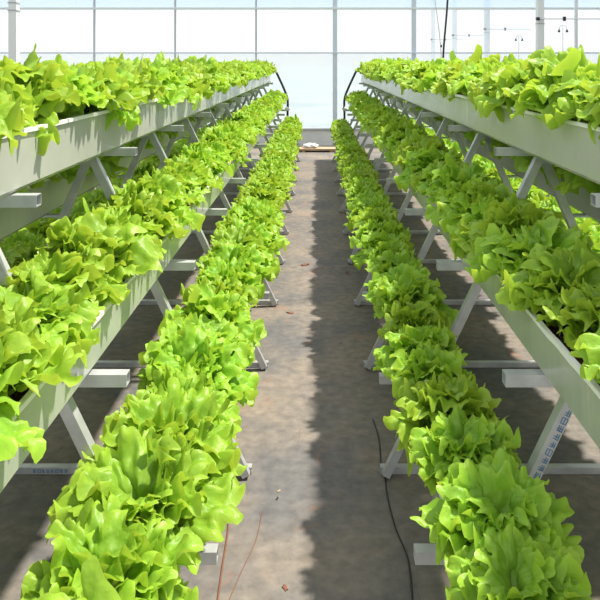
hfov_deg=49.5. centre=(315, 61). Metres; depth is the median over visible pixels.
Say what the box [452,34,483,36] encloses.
support rod
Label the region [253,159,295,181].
lettuce
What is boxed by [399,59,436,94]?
lettuce
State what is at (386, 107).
lettuce
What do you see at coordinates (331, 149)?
wooden board
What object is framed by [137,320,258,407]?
lettuce
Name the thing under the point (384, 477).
cord
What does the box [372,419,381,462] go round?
cord
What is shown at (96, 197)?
lettuce
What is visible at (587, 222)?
lettuce
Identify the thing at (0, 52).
trim
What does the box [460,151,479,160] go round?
lettuce
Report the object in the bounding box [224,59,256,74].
lettuce
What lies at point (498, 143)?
lettuce
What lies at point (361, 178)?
lettuce
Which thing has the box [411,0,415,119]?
trim
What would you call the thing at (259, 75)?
lettuce
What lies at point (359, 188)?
lettuce
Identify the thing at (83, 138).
trough
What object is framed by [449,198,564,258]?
lettuce
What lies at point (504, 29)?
support rod
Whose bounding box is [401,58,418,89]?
lettuce
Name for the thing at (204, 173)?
lettuce
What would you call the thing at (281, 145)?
lettuce
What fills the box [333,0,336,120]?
trim
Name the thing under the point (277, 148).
lettuce
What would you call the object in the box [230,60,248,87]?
lettuce
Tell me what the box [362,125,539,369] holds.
stand
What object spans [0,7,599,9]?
trim
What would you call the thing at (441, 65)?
lettuce
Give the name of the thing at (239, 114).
lettuce
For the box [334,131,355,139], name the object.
lettuce
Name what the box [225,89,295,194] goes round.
stand
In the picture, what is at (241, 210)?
lettuce
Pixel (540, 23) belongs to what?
column
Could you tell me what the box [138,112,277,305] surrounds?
stand
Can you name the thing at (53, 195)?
trough
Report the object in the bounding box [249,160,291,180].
lettuce
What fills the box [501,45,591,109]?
lettuce
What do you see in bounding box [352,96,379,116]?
lettuce
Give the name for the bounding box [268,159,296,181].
lettuce
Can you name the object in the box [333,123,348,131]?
lettuce
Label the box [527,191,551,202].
lettuce
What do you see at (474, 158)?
lettuce
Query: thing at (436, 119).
lettuce
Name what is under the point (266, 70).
lettuce
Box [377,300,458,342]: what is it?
lettuce
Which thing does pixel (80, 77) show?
lettuce
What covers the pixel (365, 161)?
lettuce
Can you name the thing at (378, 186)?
lettuce
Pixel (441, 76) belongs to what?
lettuce
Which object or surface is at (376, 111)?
lettuce
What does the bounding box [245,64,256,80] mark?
lettuce
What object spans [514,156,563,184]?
lettuce
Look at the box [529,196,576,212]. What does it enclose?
lettuce
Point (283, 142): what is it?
lettuce
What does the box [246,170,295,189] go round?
lettuce
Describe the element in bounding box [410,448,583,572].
lettuce
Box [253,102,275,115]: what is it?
lettuce
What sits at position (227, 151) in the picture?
lettuce
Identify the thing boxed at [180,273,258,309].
lettuce
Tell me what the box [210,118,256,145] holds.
lettuce
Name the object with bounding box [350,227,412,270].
lettuce
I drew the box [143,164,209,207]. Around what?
lettuce
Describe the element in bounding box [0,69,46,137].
lettuce
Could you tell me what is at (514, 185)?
lettuce
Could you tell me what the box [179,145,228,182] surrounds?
lettuce
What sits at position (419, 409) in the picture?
lettuce
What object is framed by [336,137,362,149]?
lettuce
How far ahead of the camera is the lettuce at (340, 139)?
7.98 m
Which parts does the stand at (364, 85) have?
leg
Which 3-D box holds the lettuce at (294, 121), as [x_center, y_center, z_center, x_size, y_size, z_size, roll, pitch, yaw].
[-0.392,0.981,9.913,0.373,0.220,0.436,0,0,-9]
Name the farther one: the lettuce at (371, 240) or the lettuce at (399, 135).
the lettuce at (399, 135)
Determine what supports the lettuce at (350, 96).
in the trough at (548, 349)
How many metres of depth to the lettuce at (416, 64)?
4.82 m
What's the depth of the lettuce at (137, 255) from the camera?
1.84 m
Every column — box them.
[7,0,20,62]
[431,10,434,59]
[452,10,456,56]
[484,10,489,57]
[535,0,544,49]
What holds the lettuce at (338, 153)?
in the trough at (436, 494)
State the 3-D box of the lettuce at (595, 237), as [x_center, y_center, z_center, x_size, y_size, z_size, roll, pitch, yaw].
[1.245,0.828,2.824,0.414,0.243,0.380,0,0,-12]
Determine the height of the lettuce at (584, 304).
0.175 m
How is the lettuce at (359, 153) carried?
in the trough at (436, 494)
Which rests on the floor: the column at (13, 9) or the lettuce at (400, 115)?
the column at (13, 9)
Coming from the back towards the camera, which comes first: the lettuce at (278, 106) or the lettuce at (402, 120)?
the lettuce at (278, 106)
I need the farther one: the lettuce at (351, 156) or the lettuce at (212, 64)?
the lettuce at (351, 156)
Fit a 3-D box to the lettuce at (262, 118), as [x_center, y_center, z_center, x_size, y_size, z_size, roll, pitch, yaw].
[-0.669,0.565,6.560,0.356,0.240,0.385,0,0,-2]
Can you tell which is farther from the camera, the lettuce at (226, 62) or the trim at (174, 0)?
the trim at (174, 0)
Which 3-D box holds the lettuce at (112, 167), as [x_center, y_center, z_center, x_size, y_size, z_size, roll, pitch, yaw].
[-1.105,0.410,3.043,0.387,0.262,0.428,0,0,-43]
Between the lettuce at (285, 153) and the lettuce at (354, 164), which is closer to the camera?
the lettuce at (354, 164)
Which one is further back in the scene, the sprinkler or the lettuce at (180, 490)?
the sprinkler
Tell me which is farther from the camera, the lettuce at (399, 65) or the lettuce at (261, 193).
the lettuce at (399, 65)
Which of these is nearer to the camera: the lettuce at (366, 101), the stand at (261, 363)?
the stand at (261, 363)
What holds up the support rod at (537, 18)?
attached to the column at (540, 23)
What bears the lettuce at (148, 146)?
in the trough at (53, 195)
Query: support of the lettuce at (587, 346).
in the trough at (548, 349)
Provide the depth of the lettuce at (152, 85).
2.72 m
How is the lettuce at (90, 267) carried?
in the trough at (40, 412)
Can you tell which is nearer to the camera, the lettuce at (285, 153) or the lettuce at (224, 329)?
the lettuce at (224, 329)
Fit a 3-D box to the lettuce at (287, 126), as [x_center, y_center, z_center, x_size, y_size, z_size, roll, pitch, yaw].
[-0.381,0.988,9.255,0.357,0.228,0.395,0,0,2]
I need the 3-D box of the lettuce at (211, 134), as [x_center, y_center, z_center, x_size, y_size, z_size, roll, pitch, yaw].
[-0.656,0.583,4.434,0.401,0.268,0.365,0,0,40]
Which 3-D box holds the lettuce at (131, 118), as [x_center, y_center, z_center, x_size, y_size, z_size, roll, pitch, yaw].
[-0.824,0.129,2.478,0.351,0.269,0.406,0,0,-9]
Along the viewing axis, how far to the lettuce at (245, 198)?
4.21 m
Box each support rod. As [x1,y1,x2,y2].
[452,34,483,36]
[483,27,530,30]
[536,17,599,20]
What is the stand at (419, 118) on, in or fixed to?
on the floor
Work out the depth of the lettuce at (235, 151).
4.16 m
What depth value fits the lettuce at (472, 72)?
3.14 m
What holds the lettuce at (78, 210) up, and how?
in the trough
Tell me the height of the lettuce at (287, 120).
0.229 m
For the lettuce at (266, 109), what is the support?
in the trough at (40, 412)
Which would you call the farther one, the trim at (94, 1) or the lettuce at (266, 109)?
the trim at (94, 1)
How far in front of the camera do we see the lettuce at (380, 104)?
7.20 m
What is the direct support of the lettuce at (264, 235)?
in the trough
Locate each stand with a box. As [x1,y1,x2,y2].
[0,193,217,564]
[15,147,251,478]
[92,125,269,369]
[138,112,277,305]
[171,104,285,263]
[190,97,289,234]
[216,93,292,212]
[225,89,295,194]
[238,87,296,181]
[239,84,299,170]
[252,82,299,161]
[331,82,379,161]
[332,84,392,170]
[334,87,393,181]
[336,89,406,194]
[339,93,415,212]
[342,97,441,234]
[346,104,460,263]
[353,112,493,305]
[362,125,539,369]
[379,147,599,478]
[413,193,599,564]
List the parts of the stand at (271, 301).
leg, leg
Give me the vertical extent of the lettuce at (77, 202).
0.183 m
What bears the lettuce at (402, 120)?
on the trough at (548, 349)
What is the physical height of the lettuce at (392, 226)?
0.237 m
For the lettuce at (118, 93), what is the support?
in the trough at (83, 138)
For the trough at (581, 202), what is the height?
0.154 m
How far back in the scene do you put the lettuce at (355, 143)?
7.35 m
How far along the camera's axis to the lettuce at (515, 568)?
1.25 m
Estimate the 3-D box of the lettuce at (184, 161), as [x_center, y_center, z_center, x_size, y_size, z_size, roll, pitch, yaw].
[-0.645,0.575,3.353,0.339,0.186,0.312,0,0,-3]
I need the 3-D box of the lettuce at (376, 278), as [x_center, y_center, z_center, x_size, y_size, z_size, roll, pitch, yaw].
[0.405,1.003,2.928,0.357,0.179,0.297,0,0,28]
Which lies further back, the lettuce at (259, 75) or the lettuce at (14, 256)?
the lettuce at (259, 75)
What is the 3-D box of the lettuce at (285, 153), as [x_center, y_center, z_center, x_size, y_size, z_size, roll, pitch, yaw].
[-0.398,0.981,6.493,0.420,0.240,0.378,0,0,-34]
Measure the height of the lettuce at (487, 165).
0.254 m
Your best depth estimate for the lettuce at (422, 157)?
3.54 m
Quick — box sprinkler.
[558,25,567,50]
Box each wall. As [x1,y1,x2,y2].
[0,0,599,6]
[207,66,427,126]
[259,130,372,145]
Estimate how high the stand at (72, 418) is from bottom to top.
1.270 m
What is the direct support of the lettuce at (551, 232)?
in the trough at (548, 349)
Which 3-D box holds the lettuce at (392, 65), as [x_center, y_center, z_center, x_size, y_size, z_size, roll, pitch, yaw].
[0.826,0.103,6.306,0.370,0.255,0.410,0,0,38]
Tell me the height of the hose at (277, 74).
1.451 m
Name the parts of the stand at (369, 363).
leg, leg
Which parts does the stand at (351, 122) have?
leg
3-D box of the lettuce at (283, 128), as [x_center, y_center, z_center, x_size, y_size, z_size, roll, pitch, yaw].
[-0.373,0.969,8.665,0.423,0.273,0.408,0,0,22]
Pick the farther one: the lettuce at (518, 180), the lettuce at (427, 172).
the lettuce at (518, 180)
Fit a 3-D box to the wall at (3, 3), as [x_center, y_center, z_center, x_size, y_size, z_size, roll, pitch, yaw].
[0.000,-1.510,12.454,15.000,0.980,0.008,0,0,0]
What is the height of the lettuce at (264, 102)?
0.230 m
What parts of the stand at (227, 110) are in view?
leg, leg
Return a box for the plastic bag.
[302,143,318,147]
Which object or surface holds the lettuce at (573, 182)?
in the trough at (581, 202)
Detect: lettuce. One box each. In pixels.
[0,43,80,155]
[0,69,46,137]
[0,80,28,154]
[0,187,29,208]
[0,241,31,268]
[0,243,130,323]
[0,264,105,354]
[0,297,86,405]
[0,338,45,463]
[3,229,46,258]
[12,216,74,238]
[20,494,203,599]
[30,175,62,188]
[34,211,163,284]
[37,555,120,599]
[43,199,89,220]
[46,425,245,574]
[54,60,141,113]
[55,54,108,119]
[56,165,89,184]
[74,189,106,205]
[75,197,165,254]
[75,201,100,211]
[77,53,163,101]
[78,377,247,489]
[86,61,147,132]
[86,156,128,178]
[91,172,204,231]
[92,182,120,192]
[92,190,191,258]
[99,53,166,101]
[105,362,241,439]
[107,142,134,161]
[110,159,156,182]
[114,172,142,183]
[120,51,184,108]
[126,171,202,205]
[130,132,161,148]
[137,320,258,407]
[138,310,254,370]
[139,51,209,107]
[139,148,181,166]
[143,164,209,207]
[149,54,199,110]
[152,161,215,189]
[153,66,190,97]
[158,123,178,138]
[164,155,223,190]
[165,281,266,346]
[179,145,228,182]
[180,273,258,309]
[181,139,233,177]
[182,55,230,92]
[183,61,219,86]
[186,59,213,99]
[190,66,209,89]
[190,256,264,299]
[195,239,279,283]
[197,224,280,281]
[199,128,251,166]
[200,122,247,151]
[200,139,234,163]
[201,122,249,141]
[201,137,241,159]
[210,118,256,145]
[210,209,289,251]
[211,215,284,257]
[215,194,284,226]
[217,67,228,80]
[218,62,241,88]
[218,63,228,93]
[219,61,246,83]
[220,62,239,85]
[221,201,287,239]
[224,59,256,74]
[224,61,248,83]
[227,118,258,136]
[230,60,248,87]
[230,120,253,134]
[231,179,285,203]
[232,109,266,135]
[237,118,262,132]
[237,173,291,200]
[239,107,266,122]
[239,184,284,207]
[240,61,263,78]
[240,105,266,127]
[242,195,286,220]
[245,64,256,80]
[245,103,269,117]
[246,58,270,77]
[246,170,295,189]
[247,102,272,114]
[247,168,284,180]
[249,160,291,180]
[250,107,270,124]
[251,96,274,106]
[251,98,278,112]
[251,103,273,119]
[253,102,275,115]
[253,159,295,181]
[254,97,281,110]
[255,148,298,171]
[256,99,272,106]
[259,141,296,160]
[260,153,293,170]
[261,92,279,100]
[262,146,280,157]
[265,132,296,142]
[265,140,294,148]
[266,140,297,155]
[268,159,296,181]
[269,132,299,154]
[270,62,276,73]
[270,89,287,103]
[270,133,297,148]
[273,128,298,139]
[274,119,301,132]
[274,125,302,141]
[279,120,301,129]
[279,124,301,134]
[280,114,302,131]
[330,118,351,131]
[331,122,351,132]
[331,127,358,141]
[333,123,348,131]
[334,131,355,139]
[334,141,362,161]
[334,144,365,156]
[335,133,357,147]
[336,136,358,150]
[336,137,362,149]
[336,154,369,174]
[337,152,368,166]
[339,145,369,158]
[340,151,370,161]
[340,167,377,189]
[341,157,378,177]
[343,162,378,176]
[343,165,378,181]
[343,194,395,225]
[345,177,385,197]
[346,176,380,192]
[346,178,389,205]
[347,88,365,103]
[347,190,392,210]
[347,206,393,230]
[348,92,368,101]
[348,95,360,111]
[349,218,413,249]
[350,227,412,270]
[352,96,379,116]
[353,207,403,235]
[354,61,365,73]
[354,99,378,111]
[356,103,378,120]
[356,103,384,117]
[357,101,381,118]
[358,106,382,122]
[359,105,397,125]
[360,112,395,133]
[362,263,446,304]
[363,238,417,274]
[364,61,373,77]
[365,58,390,80]
[365,58,394,80]
[365,249,430,274]
[369,109,394,125]
[370,113,409,130]
[372,112,408,140]
[372,113,405,133]
[372,120,427,151]
[372,319,467,379]
[373,73,384,82]
[373,263,458,324]
[374,57,406,84]
[376,118,413,135]
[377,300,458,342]
[379,60,400,75]
[381,58,410,72]
[383,371,507,475]
[384,56,412,86]
[384,127,427,161]
[386,339,476,407]
[390,134,423,157]
[392,134,432,164]
[393,128,433,171]
[394,135,459,166]
[394,142,461,192]
[396,61,419,84]
[399,58,413,77]
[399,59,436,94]
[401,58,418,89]
[405,61,424,87]
[409,405,521,495]
[410,159,468,190]
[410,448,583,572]
[412,50,462,90]
[415,162,462,195]
[417,59,464,93]
[425,152,500,203]
[425,178,496,227]
[428,64,442,93]
[428,117,442,121]
[430,56,485,97]
[431,64,453,94]
[437,177,532,240]
[445,524,592,599]
[446,52,521,95]
[446,192,541,261]
[448,44,516,101]
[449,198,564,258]
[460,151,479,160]
[461,155,491,163]
[462,216,595,283]
[466,131,483,145]
[467,54,530,104]
[471,156,492,165]
[472,60,521,122]
[474,57,539,117]
[479,162,506,172]
[486,168,513,177]
[490,141,508,159]
[490,174,522,182]
[495,235,599,335]
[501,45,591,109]
[509,178,547,197]
[510,48,596,121]
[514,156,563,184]
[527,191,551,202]
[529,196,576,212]
[534,69,599,144]
[536,278,599,349]
[551,205,598,226]
[554,167,599,195]
[563,218,599,234]
[570,314,599,383]
[576,53,599,129]
[579,225,599,252]
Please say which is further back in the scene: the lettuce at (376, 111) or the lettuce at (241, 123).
the lettuce at (376, 111)
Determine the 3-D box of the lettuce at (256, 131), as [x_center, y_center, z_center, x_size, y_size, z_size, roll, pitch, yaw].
[-0.669,0.580,5.458,0.383,0.216,0.359,0,0,-44]
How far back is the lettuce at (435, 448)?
1.66 m
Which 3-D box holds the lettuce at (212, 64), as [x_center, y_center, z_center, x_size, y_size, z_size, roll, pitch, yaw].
[-0.846,0.082,4.629,0.470,0.268,0.393,0,0,-14]
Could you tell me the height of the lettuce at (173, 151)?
0.281 m
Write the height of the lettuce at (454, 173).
0.261 m
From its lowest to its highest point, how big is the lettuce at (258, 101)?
0.270 m
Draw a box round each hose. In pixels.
[275,70,289,116]
[342,70,356,118]
[442,0,448,57]
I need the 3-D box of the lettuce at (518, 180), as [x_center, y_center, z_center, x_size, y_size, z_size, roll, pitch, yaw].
[1.248,0.855,4.221,0.457,0.271,0.412,0,0,-36]
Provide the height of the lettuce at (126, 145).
0.202 m
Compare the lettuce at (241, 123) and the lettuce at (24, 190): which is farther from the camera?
the lettuce at (241, 123)
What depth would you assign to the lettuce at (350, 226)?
4.21 m
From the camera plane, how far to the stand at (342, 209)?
6.88 m
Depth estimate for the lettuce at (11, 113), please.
1.42 m
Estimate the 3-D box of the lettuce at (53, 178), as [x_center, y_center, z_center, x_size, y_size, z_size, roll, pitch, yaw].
[-1.114,0.383,2.342,0.376,0.214,0.348,0,0,-22]
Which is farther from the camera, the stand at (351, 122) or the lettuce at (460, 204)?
the stand at (351, 122)
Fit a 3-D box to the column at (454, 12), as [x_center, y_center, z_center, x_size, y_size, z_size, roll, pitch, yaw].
[3.600,-0.200,16.900,0.210,3.600,0.210,0,0,0]
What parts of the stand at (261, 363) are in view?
leg, leg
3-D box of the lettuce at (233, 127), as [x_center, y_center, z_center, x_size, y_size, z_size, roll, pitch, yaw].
[-0.675,0.555,4.850,0.380,0.216,0.354,0,0,37]
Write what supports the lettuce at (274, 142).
in the trough
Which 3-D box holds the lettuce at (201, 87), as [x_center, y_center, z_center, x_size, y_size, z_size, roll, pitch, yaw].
[-0.863,0.111,3.805,0.448,0.352,0.389,0,0,-24]
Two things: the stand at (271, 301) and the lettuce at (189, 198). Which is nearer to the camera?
the lettuce at (189, 198)
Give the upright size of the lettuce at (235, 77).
0.227 m
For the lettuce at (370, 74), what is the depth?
7.58 m
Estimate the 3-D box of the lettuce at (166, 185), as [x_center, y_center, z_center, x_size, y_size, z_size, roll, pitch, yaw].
[-0.671,0.557,2.497,0.425,0.269,0.396,0,0,-32]
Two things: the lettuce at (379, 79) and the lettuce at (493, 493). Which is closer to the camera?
the lettuce at (493, 493)
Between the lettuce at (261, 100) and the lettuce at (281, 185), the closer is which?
the lettuce at (281, 185)
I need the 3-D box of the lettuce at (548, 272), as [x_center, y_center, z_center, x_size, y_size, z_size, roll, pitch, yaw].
[0.644,0.560,1.648,0.382,0.218,0.370,0,0,32]
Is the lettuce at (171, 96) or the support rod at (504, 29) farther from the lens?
the support rod at (504, 29)
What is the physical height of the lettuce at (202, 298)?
0.269 m
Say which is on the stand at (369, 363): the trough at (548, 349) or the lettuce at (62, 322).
the trough at (548, 349)
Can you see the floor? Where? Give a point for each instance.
(309, 434)
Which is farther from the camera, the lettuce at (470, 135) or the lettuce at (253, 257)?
the lettuce at (470, 135)
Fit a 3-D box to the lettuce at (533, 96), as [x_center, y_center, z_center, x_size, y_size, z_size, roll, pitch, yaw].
[0.835,0.091,2.100,0.405,0.270,0.379,0,0,25]
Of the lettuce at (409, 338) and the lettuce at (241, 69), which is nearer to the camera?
the lettuce at (409, 338)
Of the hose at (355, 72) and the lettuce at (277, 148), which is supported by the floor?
the hose at (355, 72)
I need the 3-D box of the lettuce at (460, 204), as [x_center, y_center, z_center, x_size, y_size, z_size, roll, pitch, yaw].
[0.678,0.559,2.497,0.393,0.231,0.423,0,0,32]
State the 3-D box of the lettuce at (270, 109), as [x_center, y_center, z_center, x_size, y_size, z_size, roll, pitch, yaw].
[-0.658,0.564,7.400,0.337,0.225,0.396,0,0,-4]
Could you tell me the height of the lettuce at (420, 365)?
0.199 m
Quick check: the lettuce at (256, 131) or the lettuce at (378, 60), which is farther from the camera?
the lettuce at (378, 60)
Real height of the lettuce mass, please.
1.132 m
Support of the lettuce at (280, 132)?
in the trough
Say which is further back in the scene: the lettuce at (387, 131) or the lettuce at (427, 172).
the lettuce at (387, 131)
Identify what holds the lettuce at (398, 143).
in the trough at (548, 349)
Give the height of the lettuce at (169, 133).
0.243 m
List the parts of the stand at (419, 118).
leg, leg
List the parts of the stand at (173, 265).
leg, apex plate, leg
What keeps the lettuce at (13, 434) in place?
in the trough at (40, 412)
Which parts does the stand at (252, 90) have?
leg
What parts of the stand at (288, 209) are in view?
leg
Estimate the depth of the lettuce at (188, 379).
1.89 m
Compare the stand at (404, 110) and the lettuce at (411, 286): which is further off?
the stand at (404, 110)
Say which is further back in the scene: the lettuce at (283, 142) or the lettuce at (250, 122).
the lettuce at (283, 142)
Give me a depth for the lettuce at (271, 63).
10.27 m
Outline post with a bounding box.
[574,0,577,48]
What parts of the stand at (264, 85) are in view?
leg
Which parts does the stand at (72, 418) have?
leg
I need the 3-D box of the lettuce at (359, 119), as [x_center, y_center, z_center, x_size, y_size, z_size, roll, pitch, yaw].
[0.644,0.568,6.920,0.388,0.200,0.356,0,0,-31]
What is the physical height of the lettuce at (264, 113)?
0.204 m
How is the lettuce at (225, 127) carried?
in the trough at (40, 412)
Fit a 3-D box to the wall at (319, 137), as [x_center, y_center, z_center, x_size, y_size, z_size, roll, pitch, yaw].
[0.000,1.450,12.460,15.000,0.300,0.160,0,0,0]
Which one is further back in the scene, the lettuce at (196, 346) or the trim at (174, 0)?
the trim at (174, 0)
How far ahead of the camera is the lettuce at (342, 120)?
10.31 m
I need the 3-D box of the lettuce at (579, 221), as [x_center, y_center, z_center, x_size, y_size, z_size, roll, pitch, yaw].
[1.242,0.841,3.283,0.385,0.218,0.417,0,0,5]
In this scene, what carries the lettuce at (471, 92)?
in the trough at (570, 147)
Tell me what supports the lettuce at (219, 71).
in the trough at (83, 138)
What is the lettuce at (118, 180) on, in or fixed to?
in the trough
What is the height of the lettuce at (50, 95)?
0.332 m
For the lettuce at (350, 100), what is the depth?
9.49 m
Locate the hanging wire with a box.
[435,1,441,57]
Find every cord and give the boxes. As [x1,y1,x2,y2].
[217,523,228,599]
[229,512,261,599]
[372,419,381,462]
[384,477,413,599]
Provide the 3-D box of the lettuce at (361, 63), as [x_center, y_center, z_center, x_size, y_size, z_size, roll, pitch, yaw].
[0.826,0.095,10.584,0.418,0.229,0.357,0,0,34]
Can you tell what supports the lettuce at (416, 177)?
in the trough at (548, 349)
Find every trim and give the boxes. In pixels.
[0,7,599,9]
[0,52,599,53]
[93,0,95,60]
[174,0,175,58]
[200,127,432,129]
[255,0,256,94]
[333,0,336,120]
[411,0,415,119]
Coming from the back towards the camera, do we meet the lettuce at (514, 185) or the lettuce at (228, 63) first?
the lettuce at (228, 63)
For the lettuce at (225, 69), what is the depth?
5.23 m
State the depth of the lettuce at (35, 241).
2.81 m
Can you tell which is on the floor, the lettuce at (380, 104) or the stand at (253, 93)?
the stand at (253, 93)
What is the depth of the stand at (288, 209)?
6.88 m
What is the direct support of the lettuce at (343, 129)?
on the trough at (436, 494)
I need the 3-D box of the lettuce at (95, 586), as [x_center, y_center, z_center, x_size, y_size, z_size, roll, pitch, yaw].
[-0.388,0.982,1.021,0.374,0.232,0.358,0,0,-11]
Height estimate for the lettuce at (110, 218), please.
0.253 m
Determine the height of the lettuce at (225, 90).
0.293 m
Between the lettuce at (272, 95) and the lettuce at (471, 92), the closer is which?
the lettuce at (471, 92)
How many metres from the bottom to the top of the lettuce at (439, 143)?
0.284 m
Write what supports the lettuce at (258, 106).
in the trough at (40, 412)
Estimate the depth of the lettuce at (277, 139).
7.62 m
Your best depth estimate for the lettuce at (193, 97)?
3.58 m
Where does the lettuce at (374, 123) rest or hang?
in the trough at (548, 349)
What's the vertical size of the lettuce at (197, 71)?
0.200 m
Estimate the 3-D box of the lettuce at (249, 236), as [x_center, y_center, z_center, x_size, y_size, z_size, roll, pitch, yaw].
[-0.400,0.981,3.350,0.397,0.267,0.429,0,0,-43]
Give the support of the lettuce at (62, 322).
in the trough at (40, 412)
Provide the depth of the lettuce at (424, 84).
3.98 m
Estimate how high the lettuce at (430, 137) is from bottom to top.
0.206 m
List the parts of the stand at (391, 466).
apex plate, leg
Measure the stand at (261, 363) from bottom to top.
1.270 m
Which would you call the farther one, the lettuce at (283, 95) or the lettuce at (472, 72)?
the lettuce at (283, 95)
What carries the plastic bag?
on the wooden board
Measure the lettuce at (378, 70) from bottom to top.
0.333 m
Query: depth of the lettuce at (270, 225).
3.77 m
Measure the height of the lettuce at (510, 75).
0.239 m
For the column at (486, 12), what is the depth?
13.65 m
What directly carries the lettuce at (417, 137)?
in the trough at (548, 349)
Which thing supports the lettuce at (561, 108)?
in the trough at (570, 147)
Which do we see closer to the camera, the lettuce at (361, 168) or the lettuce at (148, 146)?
the lettuce at (148, 146)
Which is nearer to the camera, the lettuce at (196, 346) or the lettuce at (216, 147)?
the lettuce at (196, 346)
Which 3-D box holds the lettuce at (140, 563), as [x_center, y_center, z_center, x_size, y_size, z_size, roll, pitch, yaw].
[-0.374,0.993,1.262,0.375,0.212,0.345,0,0,7]
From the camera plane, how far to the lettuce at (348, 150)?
6.93 m
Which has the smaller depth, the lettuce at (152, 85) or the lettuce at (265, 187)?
the lettuce at (152, 85)
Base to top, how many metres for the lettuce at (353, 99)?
0.242 m
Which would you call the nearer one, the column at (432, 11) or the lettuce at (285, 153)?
the lettuce at (285, 153)
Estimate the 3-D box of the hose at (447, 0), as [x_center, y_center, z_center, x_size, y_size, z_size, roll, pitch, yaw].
[0.938,-0.860,4.600,0.098,2.120,0.024,0,0,0]
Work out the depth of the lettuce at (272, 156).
6.33 m
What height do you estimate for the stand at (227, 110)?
1.270 m
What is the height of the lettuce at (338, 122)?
0.216 m
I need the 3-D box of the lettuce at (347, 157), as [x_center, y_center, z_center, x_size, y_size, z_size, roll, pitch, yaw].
[0.385,0.991,6.332,0.338,0.215,0.327,0,0,-13]
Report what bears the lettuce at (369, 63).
in the trough at (570, 147)
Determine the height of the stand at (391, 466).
1.270 m
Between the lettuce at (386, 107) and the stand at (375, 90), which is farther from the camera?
the stand at (375, 90)
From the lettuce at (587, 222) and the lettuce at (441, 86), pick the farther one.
the lettuce at (441, 86)
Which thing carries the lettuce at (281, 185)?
in the trough
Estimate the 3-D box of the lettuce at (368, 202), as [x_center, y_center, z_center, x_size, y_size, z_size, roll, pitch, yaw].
[0.386,1.020,4.405,0.378,0.223,0.337,0,0,38]
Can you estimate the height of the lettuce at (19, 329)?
0.213 m
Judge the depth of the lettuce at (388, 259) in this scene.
3.16 m
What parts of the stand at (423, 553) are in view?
leg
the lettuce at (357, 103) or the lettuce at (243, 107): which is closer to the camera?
the lettuce at (243, 107)
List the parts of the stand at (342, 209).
leg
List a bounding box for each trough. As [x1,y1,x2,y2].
[0,74,270,197]
[0,96,250,240]
[0,107,282,492]
[349,103,599,448]
[361,72,599,184]
[380,93,599,222]
[384,316,441,499]
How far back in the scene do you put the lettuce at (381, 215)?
3.98 m
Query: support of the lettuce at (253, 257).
in the trough
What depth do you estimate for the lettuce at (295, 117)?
10.37 m
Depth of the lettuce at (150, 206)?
2.25 m
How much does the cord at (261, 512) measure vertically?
0.003 m
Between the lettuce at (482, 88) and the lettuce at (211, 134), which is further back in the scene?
the lettuce at (211, 134)
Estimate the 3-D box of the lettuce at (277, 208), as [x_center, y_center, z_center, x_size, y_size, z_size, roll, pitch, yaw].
[-0.393,1.006,4.420,0.323,0.210,0.371,0,0,-27]
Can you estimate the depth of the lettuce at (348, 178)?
5.46 m
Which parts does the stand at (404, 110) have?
leg, leg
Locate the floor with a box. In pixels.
[0,146,599,599]
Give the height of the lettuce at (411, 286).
0.246 m
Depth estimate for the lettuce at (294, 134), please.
8.41 m
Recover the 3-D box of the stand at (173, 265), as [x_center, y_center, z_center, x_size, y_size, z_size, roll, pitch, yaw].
[-0.834,0.964,2.517,1.193,1.270,0.132,0,0,3]
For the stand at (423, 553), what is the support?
on the floor
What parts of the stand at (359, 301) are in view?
leg, leg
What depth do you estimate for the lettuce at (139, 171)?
4.63 m
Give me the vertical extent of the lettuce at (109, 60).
0.269 m
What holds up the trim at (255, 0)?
attached to the wall
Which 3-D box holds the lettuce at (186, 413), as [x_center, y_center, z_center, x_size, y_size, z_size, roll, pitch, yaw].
[-0.390,0.965,1.663,0.422,0.249,0.389,0,0,-13]
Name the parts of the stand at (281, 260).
leg, leg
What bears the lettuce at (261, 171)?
in the trough
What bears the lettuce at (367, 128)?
in the trough at (548, 349)
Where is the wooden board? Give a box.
[299,147,335,151]
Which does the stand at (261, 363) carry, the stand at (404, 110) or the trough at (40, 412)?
the trough at (40, 412)
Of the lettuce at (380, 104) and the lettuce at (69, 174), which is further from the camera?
the lettuce at (380, 104)
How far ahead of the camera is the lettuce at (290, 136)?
7.81 m
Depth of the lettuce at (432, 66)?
4.44 m
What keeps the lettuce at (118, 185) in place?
in the trough
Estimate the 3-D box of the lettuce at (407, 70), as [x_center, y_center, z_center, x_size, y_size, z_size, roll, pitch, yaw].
[0.879,0.102,5.260,0.416,0.237,0.447,0,0,35]
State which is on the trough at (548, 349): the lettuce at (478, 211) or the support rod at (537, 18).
the lettuce at (478, 211)
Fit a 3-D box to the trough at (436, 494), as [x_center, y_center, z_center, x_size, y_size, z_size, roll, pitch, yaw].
[0.368,1.117,5.730,0.135,0.134,9.908,0,0,0]
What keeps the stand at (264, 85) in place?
on the floor
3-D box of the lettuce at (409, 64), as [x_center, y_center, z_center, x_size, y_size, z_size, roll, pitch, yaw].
[0.873,0.089,5.453,0.387,0.252,0.404,0,0,16]
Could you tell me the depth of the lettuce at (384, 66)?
6.51 m
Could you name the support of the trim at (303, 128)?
on the wall at (319, 137)
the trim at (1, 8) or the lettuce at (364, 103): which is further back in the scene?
the trim at (1, 8)
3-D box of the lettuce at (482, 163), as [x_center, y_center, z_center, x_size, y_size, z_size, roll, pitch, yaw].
[1.256,0.830,4.904,0.335,0.259,0.323,0,0,2]
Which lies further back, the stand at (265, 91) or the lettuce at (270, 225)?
the stand at (265, 91)
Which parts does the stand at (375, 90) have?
leg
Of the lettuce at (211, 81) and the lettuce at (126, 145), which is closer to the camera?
the lettuce at (126, 145)
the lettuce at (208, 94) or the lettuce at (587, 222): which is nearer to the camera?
the lettuce at (587, 222)

